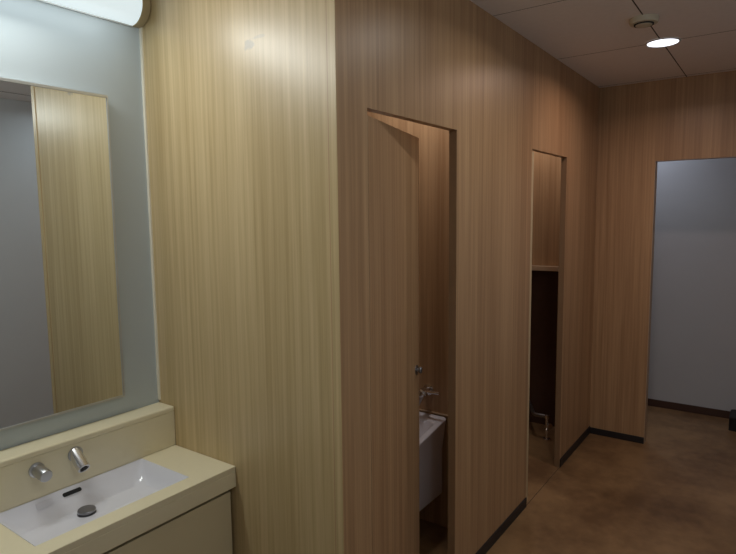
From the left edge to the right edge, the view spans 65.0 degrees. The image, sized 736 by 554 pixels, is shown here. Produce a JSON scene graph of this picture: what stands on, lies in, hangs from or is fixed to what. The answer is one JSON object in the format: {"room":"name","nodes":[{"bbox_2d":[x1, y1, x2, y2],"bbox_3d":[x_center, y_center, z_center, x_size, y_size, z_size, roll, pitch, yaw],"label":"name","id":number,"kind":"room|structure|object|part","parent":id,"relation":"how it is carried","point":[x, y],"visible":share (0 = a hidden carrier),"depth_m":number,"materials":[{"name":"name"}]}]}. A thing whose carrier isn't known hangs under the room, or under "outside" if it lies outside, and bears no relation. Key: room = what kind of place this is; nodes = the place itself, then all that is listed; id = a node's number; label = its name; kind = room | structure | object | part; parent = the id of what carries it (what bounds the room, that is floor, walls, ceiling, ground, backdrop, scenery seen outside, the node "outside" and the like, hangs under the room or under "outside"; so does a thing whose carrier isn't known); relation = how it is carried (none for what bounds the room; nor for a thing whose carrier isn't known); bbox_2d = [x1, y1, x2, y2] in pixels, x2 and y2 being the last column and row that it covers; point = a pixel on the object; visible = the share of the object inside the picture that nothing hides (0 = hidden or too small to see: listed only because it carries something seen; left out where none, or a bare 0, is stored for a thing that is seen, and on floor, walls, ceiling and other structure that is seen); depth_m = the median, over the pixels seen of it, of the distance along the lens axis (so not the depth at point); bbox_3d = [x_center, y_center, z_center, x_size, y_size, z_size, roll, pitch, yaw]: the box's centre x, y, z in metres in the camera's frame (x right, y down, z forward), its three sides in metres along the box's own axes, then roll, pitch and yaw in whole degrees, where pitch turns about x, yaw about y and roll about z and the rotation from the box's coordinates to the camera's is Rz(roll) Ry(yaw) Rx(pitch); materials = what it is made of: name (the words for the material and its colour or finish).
{"room":"public restroom","nodes":[
{"label":"public restroom","id":0,"kind":"room"},
{"bbox_2d":[0,0,158,450],"bbox_3d":[-1.717,0.273,1.253,0.100,2.530,2.787,4,7,35],"label":"wall","id":1,"kind":"structure","parent":0,"point":[41,42],"depth_m":2.18,"materials":[{"name":"white paint"}]},
{"bbox_2d":[0,77,124,430],"bbox_3d":[-1.369,-0.036,1.609,0.014,1.135,1.425,4,7,36],"label":"wall mirror","id":2,"kind":"object","parent":1,"relation":"attached to","point":[61,352],"visible":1,"depth_m":2.00,"materials":[{"name":"clear glass"}]},
{"bbox_2d":[37,0,149,27],"bbox_3d":[-1.213,-0.972,1.698,0.076,0.152,1.246,4,7,35],"label":"wall lamp","id":3,"kind":"object","parent":1,"relation":"attached to","point":[131,13],"visible":1,"depth_m":2.10,"materials":[{"name":"grey plastic"}]},
{"bbox_2d":[142,0,334,553],"bbox_3d":[-0.600,0.162,2.184,1.217,2.530,0.036,4,7,35],"label":"wall","id":4,"kind":"structure","parent":0,"point":[236,90],"depth_m":2.01,"materials":[{"name":"brown wood"}]},
{"bbox_2d":[139,28,160,399],"bbox_3d":[-0.870,-0.302,2.298,0.013,1.625,0.006,4,7,35],"label":"trim","id":5,"kind":"structure","parent":4,"relation":"attached to","point":[140,29],"depth_m":2.30,"materials":[{"name":"silver metal"}]},
{"bbox_2d":[326,0,343,553],"bbox_3d":[-0.098,0.196,1.804,0.030,2.530,0.003,4,7,35],"label":"trim","id":6,"kind":"structure","parent":4,"relation":"attached to","point":[330,4],"depth_m":1.78,"materials":[{"name":"brown wood"}]},
{"bbox_2d":[367,111,448,527],"bbox_3d":[0.103,0.049,3.166,1.217,2.530,0.036,4,7,35],"label":"wall","id":7,"kind":"structure","parent":0,"point":[433,142],"depth_m":2.98,"materials":[{"name":"brown wood"}]},
{"bbox_2d":[419,384,439,405],"bbox_3d":[0.282,0.649,2.962,0.150,0.153,0.196,4,7,35],"label":"tap","id":8,"kind":"object","parent":7,"relation":"attached to","point":[428,389],"visible":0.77,"depth_m":2.98,"materials":[{"name":"silver metal"}]},
{"bbox_3d":[0.318,0.599,2.973,0.109,0.033,0.030,4,7,35],"label":"lever","id":9,"kind":"part","parent":8,"relation":"part of","materials":[{"name":"silver metal"}]},
{"bbox_2d":[419,412,445,510],"bbox_3d":[0.042,1.020,2.989,0.563,0.569,0.499,4,7,35],"label":"sink","id":10,"kind":"object","parent":7,"relation":"attached to","point":[431,427],"visible":0.16,"depth_m":2.91,"materials":[{"name":"grey ceramic"}]},
{"bbox_2d":[419,409,447,415],"bbox_3d":[0.172,0.703,3.164,0.620,0.006,0.008,4,7,35],"label":"wall ledge","id":11,"kind":"object","parent":7,"relation":"attached to","point":[419,409],"depth_m":3.04,"materials":[{"name":"brown wood"}]},
{"bbox_2d":[325,0,599,553],"bbox_3d":[0.771,0.057,3.023,0.036,2.530,3.003,4,7,35],"label":"wall","id":12,"kind":"structure","parent":0,"point":[449,65],"depth_m":2.61,"materials":[{"name":"brown wood"}]},
{"bbox_2d":[367,115,422,553],"bbox_3d":[0.100,0.423,2.243,0.085,1.958,0.613,2,6,21],"label":"door","id":13,"kind":"structure","parent":12,"relation":"in","point":[393,153],"depth_m":2.18,"materials":[{"name":"brown wood"}]},
{"bbox_3d":[0.191,0.397,2.485,0.085,0.042,0.042,2,6,21],"label":"handle","id":14,"kind":"part","parent":13,"relation":"part of","materials":[{"name":"silver metal"}]},
{"bbox_2d":[448,130,456,553],"bbox_3d":[0.359,0.390,2.473,0.034,1.993,0.002,4,7,35],"label":"trim","id":15,"kind":"structure","parent":12,"relation":"attached to","point":[452,134],"depth_m":2.46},
{"bbox_2d":[476,498,526,553],"bbox_3d":[0.642,1.314,2.918,0.006,0.055,0.875,4,7,35],"label":"baseboard","id":16,"kind":"structure","parent":12,"relation":"attached to","point":[496,535],"depth_m":2.99,"materials":[{"name":"black plastic"}]},
{"bbox_2d":[526,152,533,497],"bbox_3d":[0.651,0.293,3.365,0.592,1.968,0.085,4,7,35],"label":"door","id":17,"kind":"structure","parent":12,"relation":"in","point":[532,152],"depth_m":3.19,"materials":[{"name":"brown wood"}]},
{"bbox_2d":[554,157,566,466],"bbox_3d":[1.225,0.252,3.681,0.034,1.993,0.002,4,7,35],"label":"trim","id":18,"kind":"structure","parent":12,"relation":"attached to","point":[563,160],"depth_m":3.67,"materials":[{"name":"brown wood"}]},
{"bbox_2d":[560,426,589,466],"bbox_3d":[1.463,1.183,4.064,0.006,0.055,0.723,4,7,35],"label":"baseboard","id":19,"kind":"structure","parent":12,"relation":"attached to","point":[586,433],"depth_m":4.03,"materials":[{"name":"black plastic"}]},
{"bbox_2d":[529,400,552,439],"bbox_3d":[1.267,1.084,4.405,0.108,0.184,0.410,-2,6,-8],"label":"valve","id":20,"kind":"object","parent":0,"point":[548,426],"visible":0.99,"depth_m":4.25,"materials":[{"name":"silver metal"}]},
{"bbox_3d":[1.321,1.089,4.229,0.046,0.046,0.040,-3,6,-18],"label":"valve knob","id":21,"kind":"part","parent":20,"relation":"part of","materials":[{"name":"silver metal"}]},
{"bbox_2d":[532,151,560,265],"bbox_3d":[1.089,-0.738,4.485,1.217,1.266,0.120,4,7,35],"label":"wall panel","id":22,"kind":"object","parent":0,"point":[547,168],"depth_m":4.27,"materials":[{"name":"brown wood"}]},
{"bbox_2d":[419,406,735,553],"bbox_3d":[0.472,1.458,2.312,3.150,0.100,6.820,4,7,35],"label":"floor","id":23,"kind":"structure","parent":0,"point":[673,492],"depth_m":3.37,"materials":[{"name":"brown concrete"}]},
{"bbox_2d":[103,491,232,553],"bbox_3d":[-1.155,1.171,1.661,0.434,0.645,1.614,4,7,35],"label":"vanity cabinet","id":24,"kind":"object","parent":23,"relation":"on","point":[206,528],"visible":0.43,"depth_m":2.02,"materials":[{"name":"beige laminate"}]},
{"bbox_2d":[0,445,235,553],"bbox_3d":[-1.150,0.804,1.618,0.455,0.080,1.636,4,7,35],"label":"countertop","id":25,"kind":"structure","parent":24,"relation":"on","point":[208,478],"depth_m":1.87,"materials":[{"name":"beige stone"}]},
{"bbox_2d":[0,402,175,511],"bbox_3d":[-1.269,0.676,1.688,0.168,0.162,1.636,4,7,35],"label":"backsplash ledge","id":26,"kind":"object","parent":25,"relation":"on","point":[115,441],"depth_m":2.04,"materials":[{"name":"beige stone"}]},
{"bbox_3d":[-1.065,0.638,1.886,0.069,0.050,0.050,4,7,35],"label":"mixer knob","id":27,"kind":"part","parent":26,"relation":"part of","materials":[{"name":"silver metal"}]},
{"bbox_3d":[-1.059,0.641,1.882,0.054,0.045,0.041,4,7,35],"label":"knob","id":28,"kind":"part","parent":26,"relation":"part of","materials":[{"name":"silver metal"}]},
{"bbox_2d":[68,446,89,472],"bbox_3d":[-1.000,0.631,2.000,0.087,0.082,0.052,4,7,35],"label":"spout","id":29,"kind":"object","parent":26,"relation":"attached to","point":[76,455],"visible":1,"depth_m":1.99,"materials":[{"name":"silver metal"}]},
{"bbox_2d":[0,458,187,545],"bbox_3d":[-0.905,0.766,1.933,0.288,0.073,0.525,4,7,35],"label":"washbasin","id":30,"kind":"object","parent":25,"relation":"in","point":[40,520],"visible":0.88,"depth_m":1.99,"materials":[{"name":"white ceramic"}]},
{"bbox_2d":[728,409,735,431],"bbox_3d":[2.906,1.107,4.395,0.265,0.104,0.240,4,7,35],"label":"box","id":31,"kind":"object","parent":23,"relation":"on","point":[732,417],"visible":1,"depth_m":4.37,"materials":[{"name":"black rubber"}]},
{"bbox_2d":[470,0,735,87],"bbox_3d":[0.442,-1.157,2.034,3.150,0.100,6.820,4,7,35],"label":"ceiling","id":32,"kind":"structure","parent":0,"point":[564,29],"depth_m":2.86,"materials":[{"name":"paint"}]},
{"bbox_2d":[495,0,732,86],"bbox_3d":[0.231,-1.073,1.744,2.950,0.002,7.351,4,7,35],"label":"trim","id":33,"kind":"structure","parent":32,"relation":"attached to","point":[562,0],"depth_m":3.06,"materials":[{"name":"white metal"}]},
{"bbox_2d":[629,14,658,27],"bbox_3d":[1.259,-1.163,2.637,0.124,0.032,0.124,4,7,35],"label":"smoke detector","id":34,"kind":"object","parent":32,"relation":"attached to","point":[645,20],"visible":1,"depth_m":2.60,"materials":[{"name":"beige plastic"}]},
{"bbox_2d":[645,37,680,47],"bbox_3d":[1.533,-1.218,3.005,0.170,0.006,0.170,4,7,35],"label":"recessed light","id":35,"kind":"object","parent":32,"relation":"in","point":[667,41],"visible":1,"depth_m":2.99,"materials":[{"name":"white plastic"}]},
{"bbox_2d":[590,70,735,436],"bbox_3d":[1.860,-0.073,4.132,2.950,2.530,0.080,4,7,35],"label":"wall","id":36,"kind":"structure","parent":0,"point":[642,124],"depth_m":4.06,"materials":[{"name":"brown wood"}]},
{"bbox_2d":[529,270,558,426],"bbox_3d":[1.134,0.534,4.663,1.217,1.226,0.015,4,7,35],"label":"lining","id":37,"kind":"object","parent":36,"relation":"attached to","point":[544,284],"depth_m":4.49,"materials":[{"name":"brown laminate"}]},
{"bbox_2d":[532,265,558,271],"bbox_3d":[1.077,-0.086,4.528,1.216,0.034,0.155,4,7,35],"label":"ledge shelf","id":38,"kind":"object","parent":37,"relation":"on","point":[534,267],"visible":0.02,"depth_m":4.27,"materials":[{"name":"brown wood"}]},
{"bbox_2d":[590,427,643,443],"bbox_3d":[1.824,1.163,4.246,0.371,0.048,0.006,4,7,35],"label":"baseboard","id":39,"kind":"structure","parent":36,"relation":"attached to","point":[622,436],"depth_m":4.24,"materials":[{"name":"black plastic"}]},
{"bbox_2d":[644,161,657,442],"bbox_3d":[1.989,0.201,4.071,0.004,1.996,0.078,4,7,35],"label":"trim","id":40,"kind":"structure","parent":36,"relation":"attached to","point":[656,163],"depth_m":4.06,"materials":[{"name":"brown wood"}]},
{"bbox_2d":[648,158,735,410],"bbox_3d":[2.405,-0.160,4.893,2.950,2.530,0.100,4,7,35],"label":"wall","id":41,"kind":"structure","parent":0,"point":[692,361],"depth_m":4.68,"materials":[{"name":"grey paint"}]},
{"bbox_2d":[648,398,729,418],"bbox_3d":[2.388,1.072,4.980,2.950,0.062,0.008,4,7,35],"label":"baseboard","id":42,"kind":"structure","parent":41,"relation":"attached to","point":[651,402],"depth_m":4.78,"materials":[{"name":"brown plastic"}]}
]}

